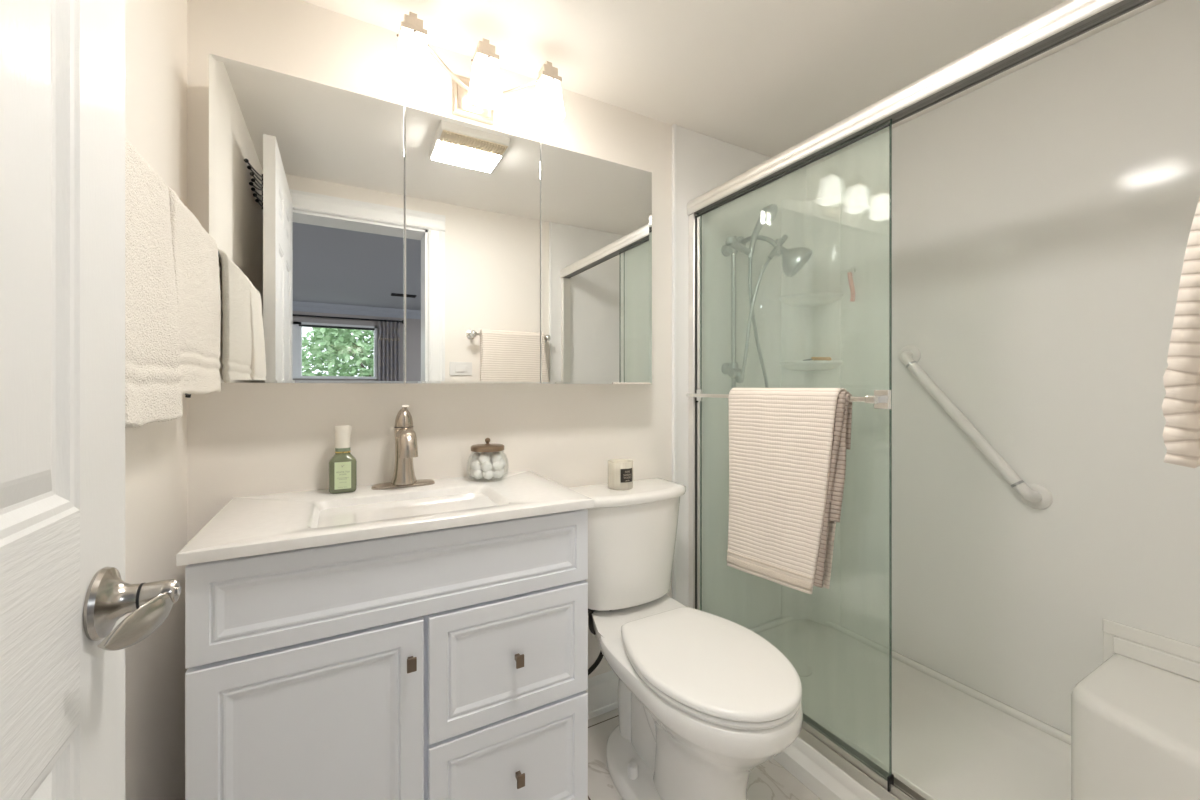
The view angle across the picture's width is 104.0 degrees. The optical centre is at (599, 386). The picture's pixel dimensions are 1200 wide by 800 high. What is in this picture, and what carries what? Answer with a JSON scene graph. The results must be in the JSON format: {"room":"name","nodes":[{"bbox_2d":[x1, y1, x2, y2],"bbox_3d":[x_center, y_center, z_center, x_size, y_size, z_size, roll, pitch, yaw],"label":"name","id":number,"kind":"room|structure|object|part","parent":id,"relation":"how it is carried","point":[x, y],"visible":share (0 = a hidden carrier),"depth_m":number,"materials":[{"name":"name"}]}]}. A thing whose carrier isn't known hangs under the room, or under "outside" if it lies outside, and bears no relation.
{"room":"bathroom","nodes":[
{"label":"bathroom","id":0,"kind":"room"},
{"bbox_2d":[125,0,186,799],"bbox_3d":[-0.668,0.069,0.451,0.100,2.137,1.436,0,0,-29],"label":"wall","id":1,"kind":"structure","parent":0,"point":[155,30],"depth_m":0.92,"materials":[{"name":"white paint"}]},
{"bbox_2d":[0,0,180,799],"bbox_3d":[-0.354,0.129,0.195,0.150,1.993,0.665,0,0,-29],"label":"door","id":2,"kind":"structure","parent":1,"relation":"in","point":[66,598],"depth_m":0.39,"materials":[{"name":"white paint"}]},
{"bbox_3d":[-0.358,0.129,0.200,0.035,1.993,0.456,0,0,-29],"label":"rail","id":3,"kind":"part","parent":2,"relation":"part of","materials":[{"name":"white paint"}]},
{"bbox_3d":[-0.358,0.129,0.200,0.035,1.993,0.652,0,0,-29],"label":"panel","id":4,"kind":"part","parent":2,"relation":"part of","materials":[{"name":"white paint"}]},
{"bbox_3d":[-0.424,0.212,0.436,0.029,0.043,0.078,0,0,-18],"label":"lever","id":5,"kind":"part","parent":2,"relation":"part of","materials":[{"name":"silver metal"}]},
{"bbox_3d":[-0.731,-0.298,0.751,0.079,0.048,0.650,0,0,-29],"label":"towel bar","id":6,"kind":"object","parent":1,"relation":"attached to","visible":0},
{"bbox_2d":[125,138,182,428],"bbox_3d":[-0.625,-0.134,0.623,0.064,0.374,0.227,0,0,-29],"label":"hand towel","id":7,"kind":"object","parent":6,"relation":"hanging from","point":[153,393],"visible":0.45,"depth_m":0.63,"materials":[{"name":"white fabric"}]},
{"bbox_2d":[167,186,220,397],"bbox_3d":[-0.758,-0.150,0.863,0.060,0.342,0.311,0,0,-29],"label":"hand towel","id":8,"kind":"object","parent":6,"relation":"hanging from","point":[195,252],"visible":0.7,"depth_m":0.83,"materials":[{"name":"white fabric"}]},
{"bbox_2d":[187,0,671,677],"bbox_3d":[-0.034,0.069,1.679,2.397,2.137,0.100,0,0,-29],"label":"wall","id":9,"kind":"structure","parent":0,"point":[244,439],"depth_m":1.32,"materials":[{"name":"white paint"}]},
{"bbox_2d":[209,54,651,383],"bbox_3d":[-0.369,-0.372,1.370,1.187,0.726,0.116,0,0,-29],"label":"medicine cabinet","id":10,"kind":"object","parent":9,"relation":"attached to","point":[359,238],"visible":0.92,"depth_m":1.23,"materials":[{"name":"silver mirror"}]},
{"bbox_3d":[-0.688,-0.372,1.131,0.400,0.726,0.005,0,0,-29],"label":"mirror door","id":11,"kind":"part","parent":10,"relation":"part of","materials":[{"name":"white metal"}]},
{"bbox_3d":[-0.345,-0.372,1.320,0.377,0.726,0.005,0,0,-29],"label":"mirror door","id":12,"kind":"part","parent":10,"relation":"part of","materials":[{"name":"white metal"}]},
{"bbox_3d":[0.000,-0.372,1.510,0.404,0.726,0.005,0,0,-29],"label":"mirror door","id":13,"kind":"part","parent":10,"relation":"part of","materials":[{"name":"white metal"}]},
{"bbox_2d":[394,12,564,126],"bbox_3d":[-0.342,-0.883,1.349,0.465,0.164,0.179,0,0,-29],"label":"vanity light","id":14,"kind":"object","parent":9,"relation":"attached to","point":[476,98],"visible":1,"depth_m":1.29,"materials":[{"name":"white glass"}]},
{"bbox_3d":[-0.486,-0.853,1.217,0.087,0.104,0.087,0,0,-29],"label":"lamp shade","id":15,"kind":"part","parent":14,"relation":"part of","materials":[{"name":"white glass"}]},
{"bbox_3d":[-0.380,-0.870,1.415,0.122,0.116,0.026,0,0,-29],"label":"plate","id":16,"kind":"part","parent":14,"relation":"part of","materials":[{"name":"silver metal"}]},
{"bbox_3d":[-0.346,-0.885,1.355,0.383,0.086,0.120,0,0,-29],"label":"arm","id":17,"kind":"part","parent":14,"relation":"part of","materials":[{"name":"silver metal"}]},
{"bbox_3d":[-0.320,-0.853,1.308,0.087,0.104,0.087,0,0,-29],"label":"lamp shade","id":18,"kind":"part","parent":14,"relation":"part of","materials":[{"name":"white glass"}]},
{"bbox_3d":[-0.155,-0.853,1.400,0.087,0.104,0.087,0,0,-29],"label":"lamp shade","id":19,"kind":"part","parent":14,"relation":"part of","materials":[{"name":"white glass"}]},
{"bbox_2d":[588,609,602,674],"bbox_3d":[-0.081,0.845,1.513,0.207,0.294,0.097,0,0,-5],"label":"supply hose","id":20,"kind":"object","parent":9,"relation":"attached to","point":[592,668],"visible":0.41,"depth_m":1.55,"materials":[{"name":"black rubber"}]},
{"bbox_2d":[586,670,618,718],"bbox_3d":[-0.323,1.071,1.454,1.472,0.131,0.014,0,0,-29],"label":"baseboard","id":21,"kind":"structure","parent":9,"relation":"attached to","point":[602,690],"depth_m":1.63,"materials":[{"name":"white paint"}]},
{"bbox_2d":[686,119,893,791],"bbox_3d":[0.530,0.164,1.464,0.066,1.696,0.740,0,0,-29],"label":"sliding shower door","id":22,"kind":"structure","parent":9,"relation":"attached to","point":[881,399],"depth_m":1.19,"materials":[{"name":"silver metal"}]},
{"bbox_2d":[727,388,852,593],"bbox_3d":[0.541,0.296,1.382,0.060,0.587,0.409,0,0,-29],"label":"striped towel","id":23,"kind":"object","parent":22,"relation":"hanging from","point":[788,446],"visible":1,"depth_m":1.34,"materials":[{"name":"beige fabric"}]},
{"bbox_2d":[701,123,889,774],"bbox_3d":[0.561,0.168,1.497,0.006,1.688,0.710,0,0,-29],"label":"sliding shower door","id":24,"kind":"structure","parent":9,"relation":"attached to","point":[889,123],"depth_m":1.19,"materials":[{"name":"silver metal"}]},
{"bbox_2d":[687,0,1155,799],"bbox_3d":[0.708,0.152,1.212,0.072,1.748,1.413,0,0,-29],"label":"shower door frame","id":25,"kind":"object","parent":9,"relation":"attached to","point":[1069,20],"visible":0.7,"depth_m":1.22,"materials":[{"name":"silver metal"}]},
{"bbox_2d":[588,708,820,799],"bbox_3d":[0.328,1.167,1.024,2.397,0.060,1.596,0,0,-29],"label":"floor","id":26,"kind":"structure","parent":0,"point":[769,780],"depth_m":1.36,"materials":[{"name":"tile"}]},
{"bbox_2d":[185,509,587,799],"bbox_3d":[-0.450,0.714,1.126,0.757,0.844,0.434,0,0,-29],"label":"vanity cabinet","id":27,"kind":"object","parent":26,"relation":"on","point":[447,663],"visible":0.97,"depth_m":0.93,"materials":[{"name":"white paint"}]},
{"bbox_3d":[-0.527,0.745,0.873,0.374,0.540,0.018,0,0,-29],"label":"door","id":28,"kind":"part","parent":27,"relation":"part of","materials":[{"name":"white paint"}]},
{"bbox_2d":[176,471,593,565],"bbox_3d":[-0.456,0.320,1.136,0.768,0.100,0.440,0,0,-29],"label":"countertop","id":29,"kind":"structure","parent":27,"relation":"on","point":[245,526],"depth_m":1.05,"materials":[{"name":"white stone"}]},
{"bbox_2d":[329,425,356,493],"bbox_3d":[-0.662,0.185,1.208,0.063,0.170,0.052,0,0,-29],"label":"soap bottle","id":30,"kind":"object","parent":29,"relation":"on","point":[343,465],"visible":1,"depth_m":1.19,"materials":[{"name":"green glass"}]},
{"bbox_2d":[371,405,434,489],"bbox_3d":[-0.519,0.159,1.250,0.160,0.222,0.131,0,0,-29],"label":"faucet","id":31,"kind":"object","parent":29,"relation":"on","point":[406,448],"visible":1,"depth_m":1.26,"materials":[{"name":"silver metal"}]},
{"bbox_3d":[-0.535,0.264,1.279,0.160,0.011,0.052,0,0,-29],"label":"deck plate","id":32,"kind":"part","parent":31,"relation":"part of","materials":[{"name":"silver metal"}]},
{"bbox_3d":[-0.509,0.145,1.237,0.046,0.074,0.099,0,0,-29],"label":"spout","id":33,"kind":"part","parent":31,"relation":"part of","materials":[{"name":"silver metal"}]},
{"bbox_2d":[466,438,508,482],"bbox_3d":[-0.327,0.209,1.367,0.120,0.122,0.120,0,0,-29],"label":"jar","id":34,"kind":"object","parent":29,"relation":"on","point":[487,447],"visible":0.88,"depth_m":1.34,"materials":[{"name":"clear glass"}]},
{"bbox_2d":[471,461,481,470],"bbox_3d":[-0.351,0.225,1.339,0.030,0.030,0.032,0,0,28],"label":"ball","id":35,"kind":"object","parent":34,"relation":"in","point":[476,465],"visible":0.88,"depth_m":1.33,"materials":[{"name":"white fabric"}]},
{"bbox_2d":[472,452,480,461],"bbox_3d":[-0.357,0.206,1.360,0.031,0.032,0.031,0,0,-36],"label":"ball","id":36,"kind":"object","parent":34,"relation":"in","point":[475,457],"visible":0.61,"depth_m":1.35,"materials":[{"name":"white fabric"}]},
{"bbox_2d":[473,469,483,479],"bbox_3d":[-0.347,0.248,1.339,0.030,0.032,0.031,0,0,24],"label":"ball","id":37,"kind":"object","parent":34,"relation":"in","point":[478,474],"visible":0.95,"depth_m":1.33,"materials":[{"name":"white fabric"}]},
{"bbox_2d":[479,454,489,463],"bbox_3d":[-0.330,0.206,1.337,0.030,0.031,0.031,0,0,15],"label":"ball","id":38,"kind":"object","parent":34,"relation":"in","point":[483,458],"visible":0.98,"depth_m":1.33,"materials":[{"name":"white fabric"}]},
{"bbox_2d":[481,461,492,471],"bbox_3d":[-0.321,0.225,1.330,0.032,0.031,0.031,0,0,42],"label":"ball","id":39,"kind":"object","parent":34,"relation":"in","point":[486,466],"visible":1,"depth_m":1.32,"materials":[{"name":"white fabric"}]},
{"bbox_3d":[-0.327,0.166,1.367,0.096,0.036,0.096,0,0,-29],"label":"lid","id":40,"kind":"part","parent":34,"relation":"part of","materials":[{"name":"brown wood"}]},
{"bbox_2d":[483,470,493,479],"bbox_3d":[-0.317,0.247,1.334,0.031,0.032,0.031,0,0,-20],"label":"ball","id":41,"kind":"object","parent":34,"relation":"in","point":[488,475],"visible":0.91,"depth_m":1.32,"materials":[{"name":"white fabric"}]},
{"bbox_2d":[491,453,500,462],"bbox_3d":[-0.300,0.206,1.355,0.030,0.031,0.030,0,0,-39],"label":"ball","id":42,"kind":"object","parent":34,"relation":"in","point":[495,457],"visible":0.94,"depth_m":1.34,"materials":[{"name":"white fabric"}]},
{"bbox_2d":[492,469,502,477],"bbox_3d":[-0.296,0.248,1.354,0.030,0.032,0.031,0,0,29],"label":"ball","id":43,"kind":"object","parent":34,"relation":"in","point":[497,473],"visible":0.8,"depth_m":1.34,"materials":[{"name":"white fabric"}]},
{"bbox_2d":[492,461,502,469],"bbox_3d":[-0.294,0.225,1.349,0.030,0.031,0.031,0,0,0],"label":"ball","id":44,"kind":"object","parent":34,"relation":"in","point":[498,465],"visible":0.98,"depth_m":1.34,"materials":[{"name":"white fabric"}]},
{"bbox_3d":[-0.376,0.548,0.933,0.018,0.027,0.025,0,0,-29],"label":"knob","id":45,"kind":"part","parent":27,"relation":"part of","materials":[{"name":"brown metal"}]},
{"bbox_3d":[-0.194,0.879,1.057,0.368,0.272,0.018,0,0,-29],"label":"drawer","id":46,"kind":"part","parent":27,"relation":"part of","materials":[{"name":"white paint"}]},
{"bbox_3d":[-0.194,0.605,1.057,0.368,0.260,0.018,0,0,-29],"label":"drawer","id":47,"kind":"part","parent":27,"relation":"part of","materials":[{"name":"white paint"}]},
{"bbox_3d":[-0.180,0.604,1.041,0.018,0.027,0.025,0,0,-29],"label":"knob","id":48,"kind":"part","parent":27,"relation":"part of","materials":[{"name":"brown metal"}]},
{"bbox_3d":[-0.179,0.868,1.042,0.018,0.027,0.025,0,0,-29],"label":"knob","id":49,"kind":"part","parent":27,"relation":"part of","materials":[{"name":"brown metal"}]},
{"bbox_2d":[569,478,802,799],"bbox_3d":[0.218,0.736,1.327,0.416,0.801,0.744,0,0,-29],"label":"toilet","id":50,"kind":"object","parent":26,"relation":"on","point":[705,700],"visible":1,"depth_m":1.26,"materials":[{"name":"white ceramic"}]},
{"bbox_2d":[608,459,632,488],"bbox_3d":[0.069,0.290,1.556,0.085,0.090,0.087,0,0,-29],"label":"candle","id":51,"kind":"object","parent":50,"relation":"on","point":[619,475],"visible":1,"depth_m":1.52,"materials":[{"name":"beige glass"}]},
{"bbox_3d":[0.091,0.350,1.557,0.416,0.030,0.218,0,0,-29],"label":"tank lid","id":52,"kind":"part","parent":50,"relation":"part of","materials":[{"name":"white ceramic"}]},
{"bbox_3d":[0.088,0.532,1.562,0.392,0.333,0.198,0,0,-29],"label":"tank","id":53,"kind":"part","parent":50,"relation":"part of","materials":[{"name":"white ceramic"}]},
{"bbox_3d":[0.280,0.717,1.214,0.376,0.016,0.480,0,0,-29],"label":"seat","id":54,"kind":"part","parent":50,"relation":"part of","materials":[{"name":"white plastic"}]},
{"bbox_3d":[0.280,0.695,1.214,0.378,0.021,0.482,0,0,-29],"label":"seat lid","id":55,"kind":"part","parent":50,"relation":"part of","materials":[{"name":"white plastic"}]},
{"bbox_2d":[750,617,1070,799],"bbox_3d":[0.979,1.076,1.355,0.710,0.120,1.424,0,0,-29],"label":"shower pan","id":56,"kind":"object","parent":26,"relation":"on","point":[952,740],"visible":0.52,"depth_m":1.47,"materials":[{"name":"white plastic"}]},
{"bbox_2d":[1071,618,1199,799],"bbox_3d":[1.316,0.861,1.002,0.462,0.432,0.454,0,0,-29],"label":"shower bench","id":57,"kind":"object","parent":56,"relation":"on","point":[1135,717],"visible":1,"depth_m":1.08,"materials":[{"name":"white plastic"}]},
{"bbox_2d":[672,0,1199,734],"bbox_3d":[0.959,0.069,1.349,0.776,2.135,1.435,0,0,-29],"label":"shower surround","id":58,"kind":"object","parent":26,"relation":"on","point":[1043,213],"visible":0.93,"depth_m":1.55,"materials":[{"name":"white plastic"}]},
{"bbox_2d":[721,236,750,388],"bbox_3d":[0.537,-0.260,1.875,0.120,0.680,0.088,0,0,-29],"label":"slide bar","id":59,"kind":"object","parent":58,"relation":"attached to","point":[732,246],"visible":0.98,"depth_m":1.86,"materials":[{"name":"grey metal"}]},
{"bbox_3d":[0.547,-0.553,1.856,0.120,0.061,0.044,0,0,-29],"label":"holder arm","id":60,"kind":"part","parent":59,"relation":"part of","materials":[{"name":"grey metal"}]},
{"bbox_2d":[748,204,777,257],"bbox_3d":[0.647,-0.612,1.854,0.074,0.197,0.104,0,0,-41],"label":"shower","id":61,"kind":"object","parent":59,"relation":"on","point":[768,214],"visible":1,"depth_m":1.84,"materials":[{"name":"grey metal"}]},
{"bbox_3d":[0.625,-0.597,1.859,0.073,0.168,0.030,0,0,31],"label":"handle","id":62,"kind":"part","parent":61,"relation":"part of","materials":[{"name":"grey metal"}]},
{"bbox_2d":[748,258,768,387],"bbox_3d":[0.624,-0.040,1.885,0.186,0.945,0.026,0,0,-22],"label":"shower hose","id":63,"kind":"object","parent":61,"relation":"hanging from","point":[750,259],"visible":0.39,"depth_m":1.88,"materials":[{"name":"grey metal"}]},
{"bbox_3d":[0.611,0.069,1.972,0.761,2.135,0.010,0,0,-29],"label":"panel","id":64,"kind":"part","parent":58,"relation":"part of","materials":[{"name":"white plastic"}]},
{"bbox_2d":[736,234,811,277],"bbox_3d":[0.680,-0.527,1.852,0.291,0.201,0.126,0,0,29],"label":"shower","id":65,"kind":"object","parent":58,"relation":"attached to","point":[793,259],"visible":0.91,"depth_m":1.80,"materials":[{"name":"grey metal"}]},
{"bbox_2d":[741,258,770,373],"bbox_3d":[0.612,-0.276,1.843,0.112,0.450,0.033,0,0,15],"label":"shower hose","id":66,"kind":"object","parent":65,"relation":"attached to","point":[766,263],"visible":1,"depth_m":1.84,"materials":[{"name":"grey metal"}]},
{"bbox_3d":[0.639,-0.576,1.881,0.029,0.076,0.165,0,0,-42],"label":"arm","id":67,"kind":"part","parent":65,"relation":"part of","materials":[{"name":"grey metal"}]},
{"bbox_2d":[779,293,842,306],"bbox_3d":[0.911,-0.378,2.029,0.180,0.040,0.180,0,0,-29],"label":"shelf","id":68,"kind":"object","parent":58,"relation":"attached to","point":[785,299],"depth_m":2.01,"materials":[{"name":"white plastic"}]},
{"bbox_2d":[779,360,842,370],"bbox_3d":[0.911,-0.092,2.029,0.180,0.040,0.180,0,0,-29],"label":"shelf","id":69,"kind":"object","parent":58,"relation":"attached to","point":[784,365],"depth_m":2.01,"materials":[{"name":"white plastic"}]},
{"bbox_2d":[803,357,831,360],"bbox_3d":[0.928,-0.119,2.004,0.127,0.018,0.028,0,0,-8],"label":"bath brush","id":70,"kind":"object","parent":58,"relation":"on","point":[812,358],"visible":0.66,"depth_m":2.00,"materials":[{"name":"beige wood"}]},
{"bbox_2d":[899,345,1052,508],"bbox_3d":[1.222,0.108,1.583,0.066,0.528,0.441,0,0,-29],"label":"grab bar","id":71,"kind":"object","parent":58,"relation":"attached to","point":[1036,496],"visible":1,"depth_m":1.52,"materials":[{"name":"white plastic"}]},
{"bbox_2d":[301,0,1166,168],"bbox_3d":[0.328,-1.040,1.024,2.397,0.080,1.596,0,0,-29],"label":"ceiling","id":72,"kind":"structure","parent":0,"point":[765,77],"depth_m":1.37,"materials":[{"name":"white paint"}]},
{"bbox_3d":[0.699,0.069,0.351,2.397,2.137,0.060,0,0,-29],"label":"wall","id":73,"kind":"structure","parent":0,"visible":0},
{"bbox_3d":[0.718,-0.290,0.447,0.490,0.048,0.088,0,0,-29],"label":"towel bar","id":74,"kind":"object","parent":73,"relation":"attached to","visible":0},
{"bbox_2d":[1162,197,1199,467],"bbox_3d":[0.710,-0.123,0.483,0.399,0.391,0.097,0,0,-29],"label":"bath towel","id":75,"kind":"object","parent":74,"relation":"hanging from","point":[1181,378],"visible":1,"depth_m":0.42,"materials":[{"name":"beige fabric"}]},
{"bbox_3d":[1.041,-0.480,1.951,0.028,0.040,0.024,0,0,-29],"label":"hook","id":76,"kind":"object","parent":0,"visible":0},
{"bbox_2d":[845,269,854,300],"bbox_3d":[1.037,-0.421,1.948,0.043,0.133,0.026,0,0,42],"label":"razor","id":77,"kind":"object","parent":76,"relation":"hanging from","point":[848,272],"visible":1,"depth_m":1.94,"materials":[{"name":"pink plastic"}]}
]}

